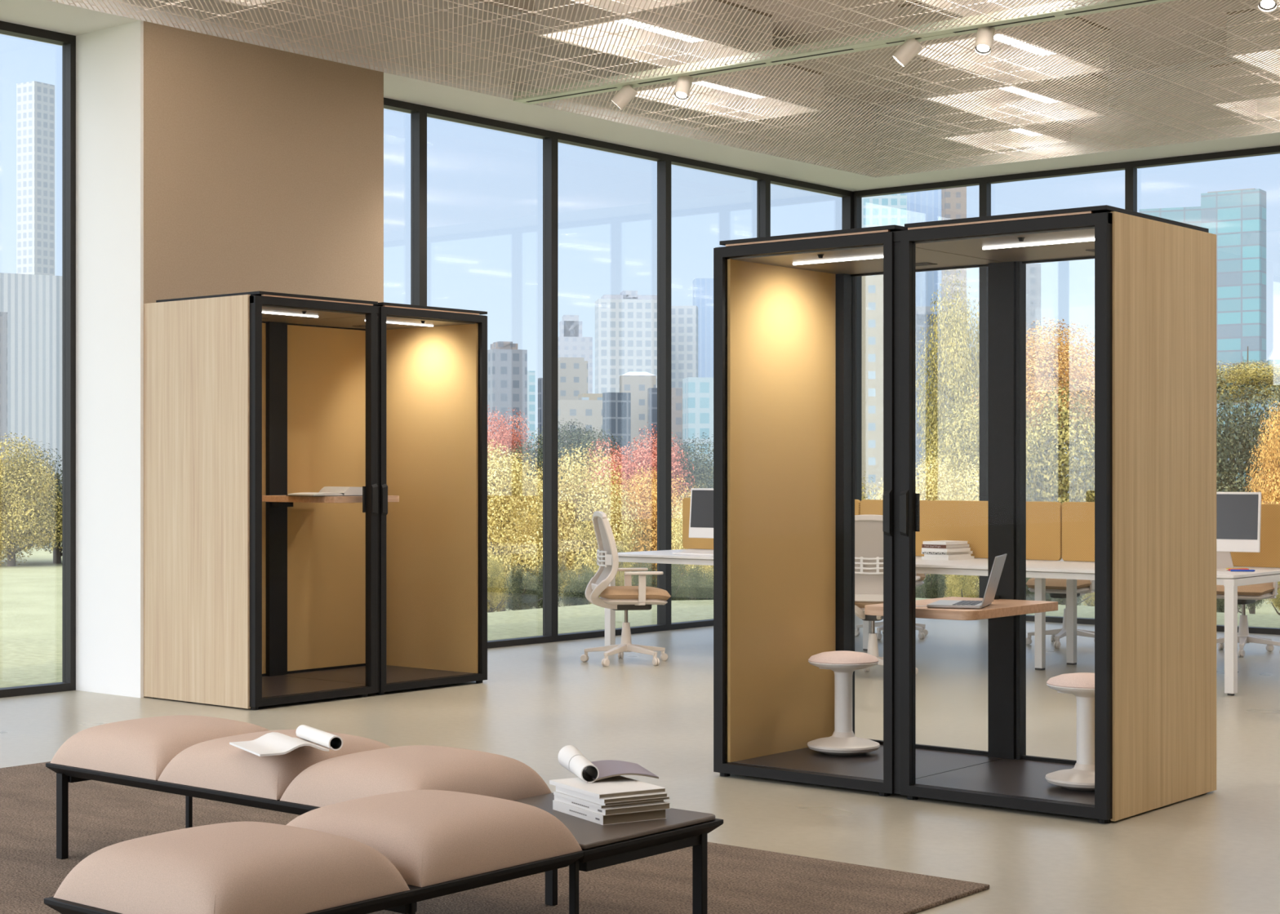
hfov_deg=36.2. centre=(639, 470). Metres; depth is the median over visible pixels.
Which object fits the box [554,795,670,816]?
book
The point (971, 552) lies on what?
book
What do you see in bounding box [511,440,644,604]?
tree
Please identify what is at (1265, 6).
spotlight
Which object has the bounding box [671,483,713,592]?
tree
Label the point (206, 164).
wall
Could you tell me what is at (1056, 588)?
chair
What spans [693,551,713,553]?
keyboard
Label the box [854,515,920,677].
chair
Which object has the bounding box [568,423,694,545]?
tree
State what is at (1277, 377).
tree
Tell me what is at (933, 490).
tree
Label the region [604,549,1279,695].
desk
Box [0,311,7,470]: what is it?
office block
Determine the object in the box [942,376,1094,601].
tree
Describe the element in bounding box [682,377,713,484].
office block
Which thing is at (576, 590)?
bush
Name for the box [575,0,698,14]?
ceiling light
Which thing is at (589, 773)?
print
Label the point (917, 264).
air vent
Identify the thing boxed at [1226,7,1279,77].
ceiling light
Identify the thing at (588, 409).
apartment block
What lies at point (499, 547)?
tree
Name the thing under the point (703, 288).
skyscraper
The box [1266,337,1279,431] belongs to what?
office block
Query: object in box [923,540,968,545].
book
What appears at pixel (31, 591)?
lawn
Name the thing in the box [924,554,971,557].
book
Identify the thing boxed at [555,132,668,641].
window
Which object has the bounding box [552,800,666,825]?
book
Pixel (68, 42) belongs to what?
window
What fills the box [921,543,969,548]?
book
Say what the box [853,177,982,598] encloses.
window
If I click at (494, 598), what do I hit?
bush
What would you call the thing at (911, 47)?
spotlight
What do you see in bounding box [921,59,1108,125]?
ceiling light
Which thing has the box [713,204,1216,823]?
booth
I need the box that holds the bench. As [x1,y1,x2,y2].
[44,715,723,913]
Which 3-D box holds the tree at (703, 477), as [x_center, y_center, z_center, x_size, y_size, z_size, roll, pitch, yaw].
[1.876,2.961,84.081,5.260,9.330,5.218,0,0,-34]
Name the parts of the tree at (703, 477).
crown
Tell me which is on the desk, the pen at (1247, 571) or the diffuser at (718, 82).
the pen at (1247, 571)
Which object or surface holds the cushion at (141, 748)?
on the bench
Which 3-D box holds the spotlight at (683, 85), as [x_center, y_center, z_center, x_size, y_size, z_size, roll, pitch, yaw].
[0.280,-2.478,12.630,0.240,0.182,0.159,0,0,39]
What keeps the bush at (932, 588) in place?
on the lawn
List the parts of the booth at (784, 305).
acoustic panel, door, post, handle, handle, ceiling panel, floor panel, handle, rail, rail, door, post, rail, rail, panel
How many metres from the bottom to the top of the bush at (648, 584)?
1.648 m
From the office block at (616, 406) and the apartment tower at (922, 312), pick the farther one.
the apartment tower at (922, 312)
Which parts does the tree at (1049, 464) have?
crown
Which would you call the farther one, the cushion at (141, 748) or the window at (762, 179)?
the window at (762, 179)
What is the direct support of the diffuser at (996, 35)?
attached to the ceiling light at (919, 3)
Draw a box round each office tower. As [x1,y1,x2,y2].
[1026,263,1040,446]
[1200,188,1266,492]
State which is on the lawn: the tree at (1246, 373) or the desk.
the tree at (1246, 373)
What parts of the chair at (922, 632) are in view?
seat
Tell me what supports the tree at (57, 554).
on the lawn
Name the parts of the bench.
leg, leg, leg, leg, leg, leg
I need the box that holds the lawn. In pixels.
[0,500,1279,688]
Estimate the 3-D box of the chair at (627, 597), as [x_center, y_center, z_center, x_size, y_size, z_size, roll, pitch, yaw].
[-0.092,0.781,13.138,0.596,1.018,0.593,0,0,-12]
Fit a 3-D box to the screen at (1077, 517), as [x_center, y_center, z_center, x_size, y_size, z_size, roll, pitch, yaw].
[3.398,0.402,12.421,1.565,0.390,0.032,0,0,39]
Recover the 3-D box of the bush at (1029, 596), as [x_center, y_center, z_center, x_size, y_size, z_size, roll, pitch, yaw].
[5.728,2.102,28.728,0.725,1.631,0.600,0,0,-34]
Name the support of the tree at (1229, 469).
on the lawn
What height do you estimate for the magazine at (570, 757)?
0.068 m
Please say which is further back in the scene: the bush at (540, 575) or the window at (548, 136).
the bush at (540, 575)
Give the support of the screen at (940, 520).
attached to the desk
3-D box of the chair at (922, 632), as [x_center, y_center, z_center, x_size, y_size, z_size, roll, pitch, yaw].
[1.969,0.781,15.133,0.593,1.018,0.596,0,0,44]
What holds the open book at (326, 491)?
on the booth at (256, 595)
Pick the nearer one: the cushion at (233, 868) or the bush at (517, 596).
the cushion at (233, 868)
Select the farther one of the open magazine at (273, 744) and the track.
the track
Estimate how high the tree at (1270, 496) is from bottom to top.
9.467 m
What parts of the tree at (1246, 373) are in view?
crown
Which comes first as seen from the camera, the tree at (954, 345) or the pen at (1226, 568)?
the pen at (1226, 568)
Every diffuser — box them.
[616,18,703,42]
[692,81,763,98]
[993,34,1056,55]
[1000,86,1060,102]
[1009,128,1039,136]
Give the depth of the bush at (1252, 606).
27.86 m
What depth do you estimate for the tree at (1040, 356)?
78.63 m
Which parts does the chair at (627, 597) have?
frame, armrest post, armrest, seat, armrest post, armrest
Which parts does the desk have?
leg, leg, frame, leg, leg, leg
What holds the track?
attached to the ceiling
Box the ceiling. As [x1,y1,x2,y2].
[0,0,1279,197]
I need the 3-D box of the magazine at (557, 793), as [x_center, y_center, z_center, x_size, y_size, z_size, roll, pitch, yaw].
[-0.087,0.904,5.414,0.200,0.008,0.270,0,0,-31]
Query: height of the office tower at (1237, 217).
38.752 m
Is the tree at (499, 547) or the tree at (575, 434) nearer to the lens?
the tree at (499, 547)
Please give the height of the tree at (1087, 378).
15.394 m
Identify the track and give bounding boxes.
[513,0,1175,104]
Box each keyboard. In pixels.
[672,552,713,555]
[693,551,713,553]
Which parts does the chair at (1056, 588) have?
seat, armrest post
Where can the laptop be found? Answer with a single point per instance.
(999, 561)
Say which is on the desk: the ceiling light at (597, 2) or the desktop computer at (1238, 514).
the desktop computer at (1238, 514)
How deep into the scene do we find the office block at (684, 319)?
308.18 m
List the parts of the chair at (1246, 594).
seat, armrest post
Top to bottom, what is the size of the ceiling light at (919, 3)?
0.280 m
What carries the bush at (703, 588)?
on the lawn
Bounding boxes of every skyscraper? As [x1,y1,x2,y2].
[16,80,54,275]
[558,315,592,393]
[693,278,713,377]
[862,194,906,227]
[901,189,941,314]
[941,186,966,476]
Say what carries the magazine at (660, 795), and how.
on the magazine at (558, 791)
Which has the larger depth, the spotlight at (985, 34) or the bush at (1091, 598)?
the bush at (1091, 598)
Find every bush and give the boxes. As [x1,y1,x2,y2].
[487,555,511,613]
[500,561,542,611]
[525,559,569,608]
[558,563,596,607]
[587,541,638,597]
[626,562,657,587]
[653,564,696,600]
[684,564,713,600]
[915,573,950,599]
[944,574,979,598]
[1026,577,1047,601]
[1045,593,1091,605]
[1080,591,1094,606]
[1216,598,1241,613]
[1237,599,1266,614]
[1262,581,1279,615]
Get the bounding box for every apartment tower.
[487,341,527,457]
[862,274,883,499]
[915,306,942,499]
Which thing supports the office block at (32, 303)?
on the lawn
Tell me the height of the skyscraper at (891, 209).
46.483 m
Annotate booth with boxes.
[143,291,487,710]
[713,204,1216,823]
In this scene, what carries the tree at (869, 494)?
on the lawn
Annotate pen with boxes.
[1226,568,1248,569]
[1230,569,1255,572]
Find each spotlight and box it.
[608,83,639,110]
[667,73,700,101]
[888,36,926,66]
[964,23,1003,55]
[1257,0,1278,12]
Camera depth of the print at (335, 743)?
5.79 m
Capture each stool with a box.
[807,650,879,755]
[1044,672,1094,791]
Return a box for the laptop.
[926,553,1007,608]
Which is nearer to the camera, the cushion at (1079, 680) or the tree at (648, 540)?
the cushion at (1079, 680)
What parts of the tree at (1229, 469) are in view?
crown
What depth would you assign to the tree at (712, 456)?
89.64 m
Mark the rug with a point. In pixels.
(102, 815)
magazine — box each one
[229,724,342,756]
[549,776,666,799]
[553,791,664,808]
[555,786,667,804]
[555,789,670,805]
[557,745,658,782]
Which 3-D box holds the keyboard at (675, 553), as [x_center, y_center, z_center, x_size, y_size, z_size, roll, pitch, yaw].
[0.429,0.593,13.883,0.420,0.014,0.110,0,0,39]
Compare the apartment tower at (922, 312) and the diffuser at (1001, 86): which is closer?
the diffuser at (1001, 86)
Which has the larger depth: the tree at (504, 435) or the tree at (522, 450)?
the tree at (504, 435)
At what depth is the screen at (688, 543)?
14.88 m
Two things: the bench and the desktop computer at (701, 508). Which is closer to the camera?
the bench
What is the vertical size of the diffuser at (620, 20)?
0.030 m
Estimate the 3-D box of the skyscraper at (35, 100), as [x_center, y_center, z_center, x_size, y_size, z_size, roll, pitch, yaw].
[-101.984,-29.656,330.000,4.378,71.092,4.378,0,0,32]
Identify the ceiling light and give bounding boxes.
[220,0,276,7]
[535,0,772,67]
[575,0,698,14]
[620,57,823,122]
[897,1,1109,84]
[914,0,1062,17]
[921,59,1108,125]
[938,105,1071,151]
[1210,62,1279,120]
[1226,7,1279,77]
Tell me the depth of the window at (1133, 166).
15.77 m
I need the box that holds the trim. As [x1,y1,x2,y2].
[852,191,853,228]
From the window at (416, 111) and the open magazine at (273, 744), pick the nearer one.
the open magazine at (273, 744)
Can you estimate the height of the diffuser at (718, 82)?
0.030 m
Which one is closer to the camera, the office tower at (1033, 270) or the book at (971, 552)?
the book at (971, 552)
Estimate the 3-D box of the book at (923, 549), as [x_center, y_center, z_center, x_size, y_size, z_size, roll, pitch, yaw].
[2.070,0.534,13.212,0.270,0.024,0.210,0,0,-45]
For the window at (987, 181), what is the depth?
16.98 m
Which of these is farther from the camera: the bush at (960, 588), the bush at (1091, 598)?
the bush at (1091, 598)
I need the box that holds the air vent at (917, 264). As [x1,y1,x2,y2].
[915,262,937,266]
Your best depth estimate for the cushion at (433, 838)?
4.76 m
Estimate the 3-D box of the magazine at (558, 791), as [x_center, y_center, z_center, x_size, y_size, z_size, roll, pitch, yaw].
[-0.077,0.896,5.417,0.205,0.007,0.280,0,0,-31]
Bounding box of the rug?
[0,761,989,913]
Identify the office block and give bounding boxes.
[0,272,62,484]
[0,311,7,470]
[527,370,535,462]
[537,377,542,475]
[595,290,657,393]
[602,392,631,469]
[647,387,657,459]
[671,305,697,388]
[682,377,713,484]
[951,359,979,415]
[1138,206,1200,226]
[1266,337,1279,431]
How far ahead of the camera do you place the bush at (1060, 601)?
26.95 m
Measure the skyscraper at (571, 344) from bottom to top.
34.405 m
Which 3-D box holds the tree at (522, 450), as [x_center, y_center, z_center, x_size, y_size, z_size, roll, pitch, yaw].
[-5.159,3.121,85.805,4.420,9.026,4.335,0,0,-16]
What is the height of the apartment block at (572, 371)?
18.565 m
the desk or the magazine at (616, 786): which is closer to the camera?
the magazine at (616, 786)
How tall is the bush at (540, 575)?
1.655 m
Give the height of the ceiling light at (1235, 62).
0.280 m
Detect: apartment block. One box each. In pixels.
[558,357,587,399]
[558,393,602,478]
[619,372,656,468]
[671,387,682,465]
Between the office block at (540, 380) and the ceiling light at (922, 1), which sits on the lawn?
the office block at (540, 380)
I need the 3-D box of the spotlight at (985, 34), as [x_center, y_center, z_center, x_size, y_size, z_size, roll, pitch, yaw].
[1.980,-2.478,11.233,0.240,0.182,0.159,0,0,39]
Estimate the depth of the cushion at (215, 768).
5.92 m
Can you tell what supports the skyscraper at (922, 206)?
on the lawn
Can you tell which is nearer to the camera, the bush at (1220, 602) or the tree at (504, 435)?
the bush at (1220, 602)
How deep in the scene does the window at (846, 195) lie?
17.51 m
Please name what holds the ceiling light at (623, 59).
attached to the ceiling
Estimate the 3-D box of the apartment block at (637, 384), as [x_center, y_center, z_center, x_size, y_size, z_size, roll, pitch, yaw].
[-0.236,-2.233,205.000,3.638,16.246,2.183,0,0,-6]
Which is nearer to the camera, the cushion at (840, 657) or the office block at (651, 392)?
the cushion at (840, 657)
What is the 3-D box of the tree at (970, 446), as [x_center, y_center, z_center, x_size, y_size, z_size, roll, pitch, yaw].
[12.325,3.405,71.856,5.136,13.029,5.346,0,0,-36]
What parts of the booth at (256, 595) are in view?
panel, acoustic panel, post, door, rail, rail, acoustic panel, handle, floor panel, ceiling panel, handle, handle, acoustic panel, door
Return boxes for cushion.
[50,715,270,780]
[53,822,409,913]
[157,729,391,799]
[280,745,551,807]
[286,790,582,887]
[808,650,879,664]
[1046,672,1094,688]
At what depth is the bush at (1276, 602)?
28.70 m
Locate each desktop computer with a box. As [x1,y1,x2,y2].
[688,488,713,553]
[1216,492,1261,571]
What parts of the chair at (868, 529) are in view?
seat, frame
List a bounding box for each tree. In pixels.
[0,431,62,566]
[0,443,62,564]
[487,405,538,528]
[487,440,576,612]
[488,439,571,603]
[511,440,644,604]
[520,418,635,546]
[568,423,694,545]
[594,464,694,590]
[651,431,713,599]
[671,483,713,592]
[697,456,713,486]
[862,471,883,499]
[870,451,979,597]
[915,269,979,494]
[918,390,1039,597]
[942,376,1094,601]
[970,317,1094,499]
[1072,377,1094,501]
[1216,346,1279,481]
[1216,368,1279,613]
[1243,400,1279,504]
[1260,377,1279,463]
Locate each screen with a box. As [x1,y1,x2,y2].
[682,497,860,550]
[860,499,1062,560]
[1062,502,1279,568]
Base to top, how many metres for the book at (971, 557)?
0.020 m
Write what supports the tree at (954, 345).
on the lawn
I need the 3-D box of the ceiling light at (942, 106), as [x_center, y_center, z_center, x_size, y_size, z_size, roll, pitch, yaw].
[2.931,-2.792,15.684,0.730,0.280,0.840,0,0,39]
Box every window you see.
[0,20,75,697]
[383,97,423,306]
[423,105,555,648]
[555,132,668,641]
[668,154,768,630]
[768,174,852,236]
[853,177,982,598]
[982,161,1128,625]
[1128,145,1279,635]
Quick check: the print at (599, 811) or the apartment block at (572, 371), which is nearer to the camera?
the print at (599, 811)
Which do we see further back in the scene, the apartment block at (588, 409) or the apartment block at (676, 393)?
the apartment block at (676, 393)
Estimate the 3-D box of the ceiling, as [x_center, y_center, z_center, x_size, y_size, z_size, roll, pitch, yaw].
[1.552,-2.931,7.357,13.340,0.758,17.340,0,0,39]
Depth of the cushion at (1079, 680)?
7.49 m
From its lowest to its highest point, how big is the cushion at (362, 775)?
0.140 m
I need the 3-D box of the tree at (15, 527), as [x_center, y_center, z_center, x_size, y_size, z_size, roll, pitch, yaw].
[-38.894,4.230,119.848,8.210,13.329,7.241,0,0,25]
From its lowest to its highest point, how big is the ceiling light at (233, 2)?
0.280 m
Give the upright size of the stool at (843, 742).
0.443 m
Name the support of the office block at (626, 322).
on the lawn
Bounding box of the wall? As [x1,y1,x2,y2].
[75,20,383,697]
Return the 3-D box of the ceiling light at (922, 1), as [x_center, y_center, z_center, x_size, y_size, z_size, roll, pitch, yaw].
[1.845,-2.792,10.817,0.730,0.280,1.460,0,0,39]
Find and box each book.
[286,486,362,496]
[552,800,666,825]
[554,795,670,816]
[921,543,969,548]
[921,547,970,552]
[921,551,973,555]
[921,555,974,560]
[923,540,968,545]
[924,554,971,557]
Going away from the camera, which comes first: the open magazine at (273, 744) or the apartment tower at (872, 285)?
the open magazine at (273, 744)
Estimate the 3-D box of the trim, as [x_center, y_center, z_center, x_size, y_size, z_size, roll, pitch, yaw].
[1.936,-0.631,17.938,0.100,3.842,0.100,0,0,39]
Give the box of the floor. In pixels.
[0,614,1279,913]
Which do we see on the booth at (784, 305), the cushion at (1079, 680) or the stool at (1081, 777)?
the stool at (1081, 777)
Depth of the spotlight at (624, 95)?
12.90 m
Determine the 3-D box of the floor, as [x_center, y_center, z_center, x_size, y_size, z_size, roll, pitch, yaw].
[1.566,1.350,7.216,13.140,0.120,17.140,0,0,39]
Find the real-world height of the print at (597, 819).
0.005 m
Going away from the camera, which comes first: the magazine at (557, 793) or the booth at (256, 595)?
the magazine at (557, 793)
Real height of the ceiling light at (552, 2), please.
0.280 m
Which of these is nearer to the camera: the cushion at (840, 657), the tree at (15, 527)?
the cushion at (840, 657)
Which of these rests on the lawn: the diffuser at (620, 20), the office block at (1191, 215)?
the office block at (1191, 215)
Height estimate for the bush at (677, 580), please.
1.535 m
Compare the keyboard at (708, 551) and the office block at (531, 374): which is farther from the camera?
the office block at (531, 374)
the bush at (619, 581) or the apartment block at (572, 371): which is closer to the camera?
the bush at (619, 581)
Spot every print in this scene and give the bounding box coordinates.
[329,737,341,749]
[569,809,599,820]
[571,801,601,812]
[582,765,597,782]
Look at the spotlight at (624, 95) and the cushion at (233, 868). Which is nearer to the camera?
the cushion at (233, 868)
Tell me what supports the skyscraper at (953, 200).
on the lawn
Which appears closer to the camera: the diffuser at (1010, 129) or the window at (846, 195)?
the diffuser at (1010, 129)
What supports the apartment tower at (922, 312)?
on the lawn
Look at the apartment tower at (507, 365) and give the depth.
208.83 m
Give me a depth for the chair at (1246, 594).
13.61 m
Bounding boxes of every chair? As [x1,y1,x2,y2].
[580,511,671,666]
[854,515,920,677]
[854,573,928,639]
[1026,577,1094,648]
[1216,582,1279,657]
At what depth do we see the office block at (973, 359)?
208.42 m
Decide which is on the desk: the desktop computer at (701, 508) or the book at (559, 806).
the desktop computer at (701, 508)

